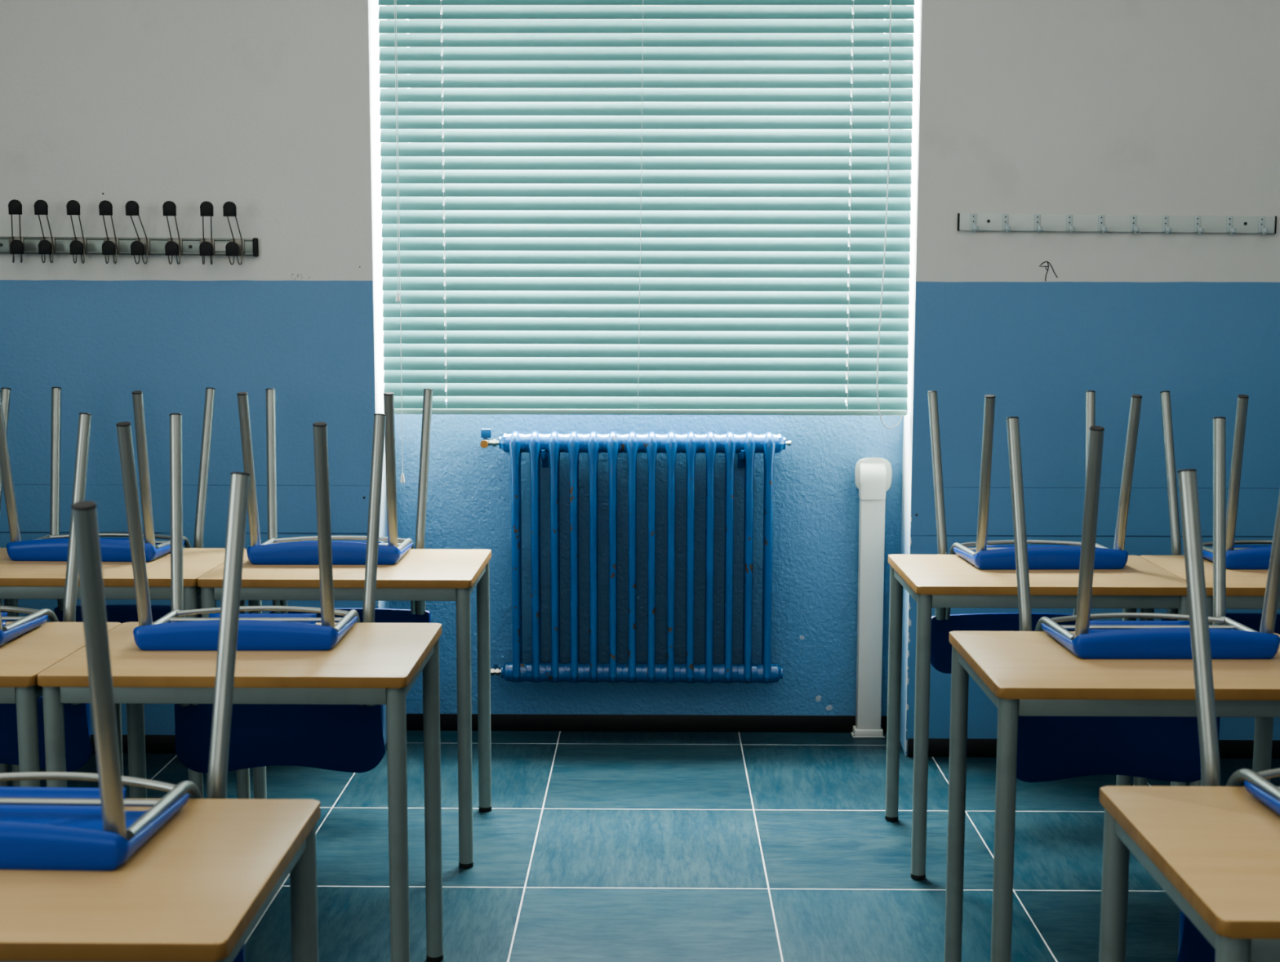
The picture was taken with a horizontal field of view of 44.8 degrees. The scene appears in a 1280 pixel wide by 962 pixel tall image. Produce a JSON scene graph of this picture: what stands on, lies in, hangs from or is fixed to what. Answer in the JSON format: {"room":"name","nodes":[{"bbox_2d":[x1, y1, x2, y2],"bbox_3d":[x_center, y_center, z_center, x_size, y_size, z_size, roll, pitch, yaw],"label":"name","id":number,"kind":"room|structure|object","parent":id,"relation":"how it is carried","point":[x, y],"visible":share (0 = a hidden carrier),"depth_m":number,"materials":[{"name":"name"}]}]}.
{"room":"classroom","nodes":[
{"label":"classroom","id":0,"kind":"room"},
{"bbox_2d":[0,0,1279,755],"bbox_3d":[0.057,-0.754,5.131,6.600,3.250,0.532,0,6,1],"label":"wall","id":1,"kind":"structure","parent":0,"point":[270,108],"depth_m":4.90,"materials":[{"name":"paint"}]},
{"bbox_2d":[0,199,258,265],"bbox_3d":[-1.788,-0.772,4.835,1.180,0.197,0.095,0,6,1],"label":"coat rack","id":2,"kind":"object","parent":1,"relation":"attached to","point":[74,245],"visible":1,"depth_m":4.84,"materials":[{"name":"metal"}]},
{"bbox_2d":[480,428,791,683],"bbox_3d":[-0.014,0.253,5.200,1.028,0.856,0.132,0,6,1],"label":"radiator","id":3,"kind":"object","parent":1,"relation":"attached to","point":[550,446],"visible":1,"depth_m":5.15,"materials":[{"name":"blue metal"}]},
{"bbox_2d":[377,0,914,482],"bbox_3d":[0.018,-0.930,4.908,1.681,1.879,0.080,0,6,1],"label":"blind","id":4,"kind":"object","parent":1,"relation":"attached to","point":[593,265],"visible":0.99,"depth_m":4.92,"materials":[{"name":"plastic"}]},
{"bbox_2d":[388,5,903,399],"bbox_3d":[0.019,-1.115,5.298,1.731,1.666,0.060,0,6,1],"label":"window","id":5,"kind":"structure","parent":1,"relation":"in","point":[446,388],"depth_m":5.23,"materials":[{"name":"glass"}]},
{"bbox_2d":[406,713,887,732],"bbox_3d":[0.014,0.830,5.329,1.729,0.058,0.008,0,6,1],"label":"baseboard","id":6,"kind":"structure","parent":1,"relation":"attached to","point":[448,722],"depth_m":5.33,"materials":[{"name":"black rubber"}]},
{"bbox_2d":[907,737,1279,758],"bbox_3d":[2.109,0.868,5.024,2.483,0.060,0.008,0,6,1],"label":"baseboard","id":7,"kind":"structure","parent":1,"relation":"attached to","point":[937,747],"depth_m":5.03,"materials":[{"name":"black rubber"}]},
{"bbox_2d":[957,213,1276,235],"bbox_3d":[1.484,-0.796,4.820,0.988,0.068,0.048,0,6,1],"label":"coat rack","id":8,"kind":"object","parent":1,"relation":"attached to","point":[1167,224],"visible":1,"depth_m":4.83,"materials":[{"name":"paint"}]},
{"bbox_2d":[8,729,1279,961],"bbox_3d":[0.013,1.286,1.581,6.600,0.001,8.050,0,6,1],"label":"floor","id":9,"kind":"structure","parent":0,"point":[591,846],"depth_m":4.09,"materials":[{"name":"teal tile"}]},
{"bbox_2d":[0,547,9,786],"bbox_3d":[-2.181,0.595,4.257,0.700,0.760,0.500,0,6,1],"label":"school desk","id":10,"kind":"object","parent":9,"relation":"on","point":[4,767],"visible":0.15,"depth_m":4.50,"materials":[{"name":"brown wood"}]},
{"bbox_2d":[0,387,11,612],"bbox_3d":[-2.096,0.153,4.368,0.490,0.840,0.520,0,6,0],"label":"chair","id":11,"kind":"object","parent":10,"relation":"on","point":[5,392],"visible":0.22,"depth_m":4.55,"materials":[{"name":"blue plastic"}]},
{"bbox_2d":[0,621,124,787],"bbox_3d":[-1.489,0.715,3.214,0.700,0.760,0.500,0,6,1],"label":"school desk","id":12,"kind":"object","parent":9,"relation":"on","point":[27,655],"visible":0.35,"depth_m":3.02,"materials":[{"name":"grey paint"}]},
{"bbox_2d":[0,412,93,771],"bbox_3d":[-1.494,0.273,3.331,0.490,0.840,0.520,0,6,1],"label":"chair","id":13,"kind":"object","parent":12,"relation":"on","point":[78,747],"visible":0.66,"depth_m":3.52,"materials":[{"name":"blue plastic"}]},
{"bbox_2d":[0,547,250,798],"bbox_3d":[-1.479,0.597,4.249,0.700,0.760,0.500,0,6,1],"label":"school desk","id":14,"kind":"object","parent":9,"relation":"on","point":[19,580],"visible":0.33,"depth_m":4.02,"materials":[{"name":"grey paint"}]},
{"bbox_2d":[0,386,215,623],"bbox_3d":[-1.510,0.151,4.400,0.490,0.840,0.520,0,7,2],"label":"chair","id":15,"kind":"object","parent":14,"relation":"on","point":[54,546],"visible":0.57,"depth_m":4.22,"materials":[{"name":"blue plastic"}]},
{"bbox_2d":[0,797,320,961],"bbox_3d":[-0.803,0.855,1.996,0.700,0.760,0.500,0,6,1],"label":"school desk","id":16,"kind":"object","parent":9,"relation":"on","point":[196,890],"visible":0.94,"depth_m":1.87,"materials":[{"name":"brown wood"}]},
{"bbox_2d":[0,471,249,961],"bbox_3d":[-0.832,0.413,2.109,0.490,0.840,0.520,0,7,2],"label":"chair","id":17,"kind":"object","parent":16,"relation":"on","point":[42,828],"visible":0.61,"depth_m":1.96,"materials":[{"name":"blue plastic"}]},
{"bbox_2d":[36,621,443,961],"bbox_3d":[-0.787,0.717,3.212,0.700,0.760,0.500,0,6,1],"label":"school desk","id":18,"kind":"object","parent":9,"relation":"on","point":[372,663],"visible":0.77,"depth_m":2.98,"materials":[{"name":"grey paint"}]},
{"bbox_2d":[115,413,386,773],"bbox_3d":[-0.819,0.275,3.321,0.490,0.840,0.520,0,6,-1],"label":"chair","id":19,"kind":"object","parent":18,"relation":"on","point":[349,738],"visible":0.82,"depth_m":3.48,"materials":[{"name":"blue plastic"}]},
{"bbox_2d":[197,548,491,867],"bbox_3d":[-0.777,0.600,4.238,0.700,0.760,0.500,0,6,1],"label":"school desk","id":20,"kind":"object","parent":9,"relation":"on","point":[420,574],"visible":0.62,"depth_m":4.01,"materials":[{"name":"grey paint"}]},
{"bbox_2d":[236,388,432,622],"bbox_3d":[-0.851,0.157,4.354,0.490,0.840,0.520,0,6,0],"label":"chair","id":21,"kind":"object","parent":20,"relation":"on","point":[305,550],"visible":0.65,"depth_m":4.17,"materials":[{"name":"blue plastic"}]},
{"bbox_2d":[850,457,892,737],"bbox_3d":[0.782,0.395,5.241,0.120,0.946,0.067,0,6,1],"label":"duct","id":22,"kind":"object","parent":9,"relation":"on","point":[873,475],"visible":1,"depth_m":5.21,"materials":[{"name":"white plastic"}]},
{"bbox_2d":[858,462,886,499],"bbox_3d":[0.776,-0.001,5.186,0.085,0.120,0.048,0,7,1],"label":"hood","id":23,"kind":"object","parent":22,"relation":"attached to","point":[872,476],"depth_m":5.17,"materials":[{"name":"white plastic"}]},
{"bbox_2d":[884,554,1189,879],"bbox_3d":[1.041,0.613,4.154,0.700,0.760,0.500,0,6,1],"label":"school desk","id":24,"kind":"object","parent":9,"relation":"on","point":[932,580],"visible":0.71,"depth_m":3.94,"materials":[{"name":"grey paint"}]},
{"bbox_2d":[927,390,1142,673],"bbox_3d":[1.083,0.167,4.299,0.490,0.840,0.520,0,7,-2],"label":"chair","id":25,"kind":"object","parent":24,"relation":"on","point":[1058,554],"visible":0.48,"depth_m":4.12,"materials":[{"name":"blue plastic"}]},
{"bbox_2d":[944,630,1279,961],"bbox_3d":[1.009,0.729,3.132,0.700,0.760,0.500,0,6,1],"label":"school desk","id":26,"kind":"object","parent":9,"relation":"on","point":[1022,673],"visible":0.74,"depth_m":2.92,"materials":[{"name":"grey paint"}]},
{"bbox_2d":[1005,416,1279,782],"bbox_3d":[1.061,0.285,3.261,0.490,0.840,0.520,0,6,0],"label":"chair","id":27,"kind":"object","parent":26,"relation":"on","point":[1050,748],"visible":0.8,"depth_m":3.42,"materials":[{"name":"blue plastic"}]},
{"bbox_2d":[1098,785,1279,961],"bbox_3d":[1.014,0.851,2.058,0.700,0.760,0.500,0,6,1],"label":"school desk","id":28,"kind":"object","parent":9,"relation":"on","point":[1215,851],"visible":1,"depth_m":2.04,"materials":[{"name":"grey paint"}]},
{"bbox_2d":[1176,468,1279,961],"bbox_3d":[1.069,0.409,2.173,0.490,0.840,0.520,0,6,-1],"label":"chair","id":29,"kind":"object","parent":28,"relation":"on","point":[1193,946],"visible":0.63,"depth_m":2.33,"materials":[{"name":"blue plastic"}]},
{"bbox_2d":[1133,555,1279,786],"bbox_3d":[1.743,0.615,4.146,0.700,0.760,0.500,0,6,1],"label":"school desk","id":30,"kind":"object","parent":9,"relation":"on","point":[1245,588],"visible":0.13,"depth_m":3.96,"materials":[{"name":"grey paint"}]},
{"bbox_2d":[1160,391,1279,634],"bbox_3d":[1.751,0.168,4.304,0.490,0.840,0.520,0,6,0],"label":"chair","id":31,"kind":"object","parent":30,"relation":"on","point":[1237,557],"visible":0.34,"depth_m":4.24,"materials":[{"name":"blue plastic"}]},
{"label":"wall","id":32,"kind":"structure","parent":0,"visible":0},
{"bbox_2d":[90,733,175,752],"bbox_3d":[-2.047,0.855,5.068,2.404,0.060,0.008,0,6,1],"label":"baseboard","id":33,"kind":"structure","parent":32,"relation":"attached to","point":[153,743],"depth_m":5.06,"materials":[{"name":"black rubber"}]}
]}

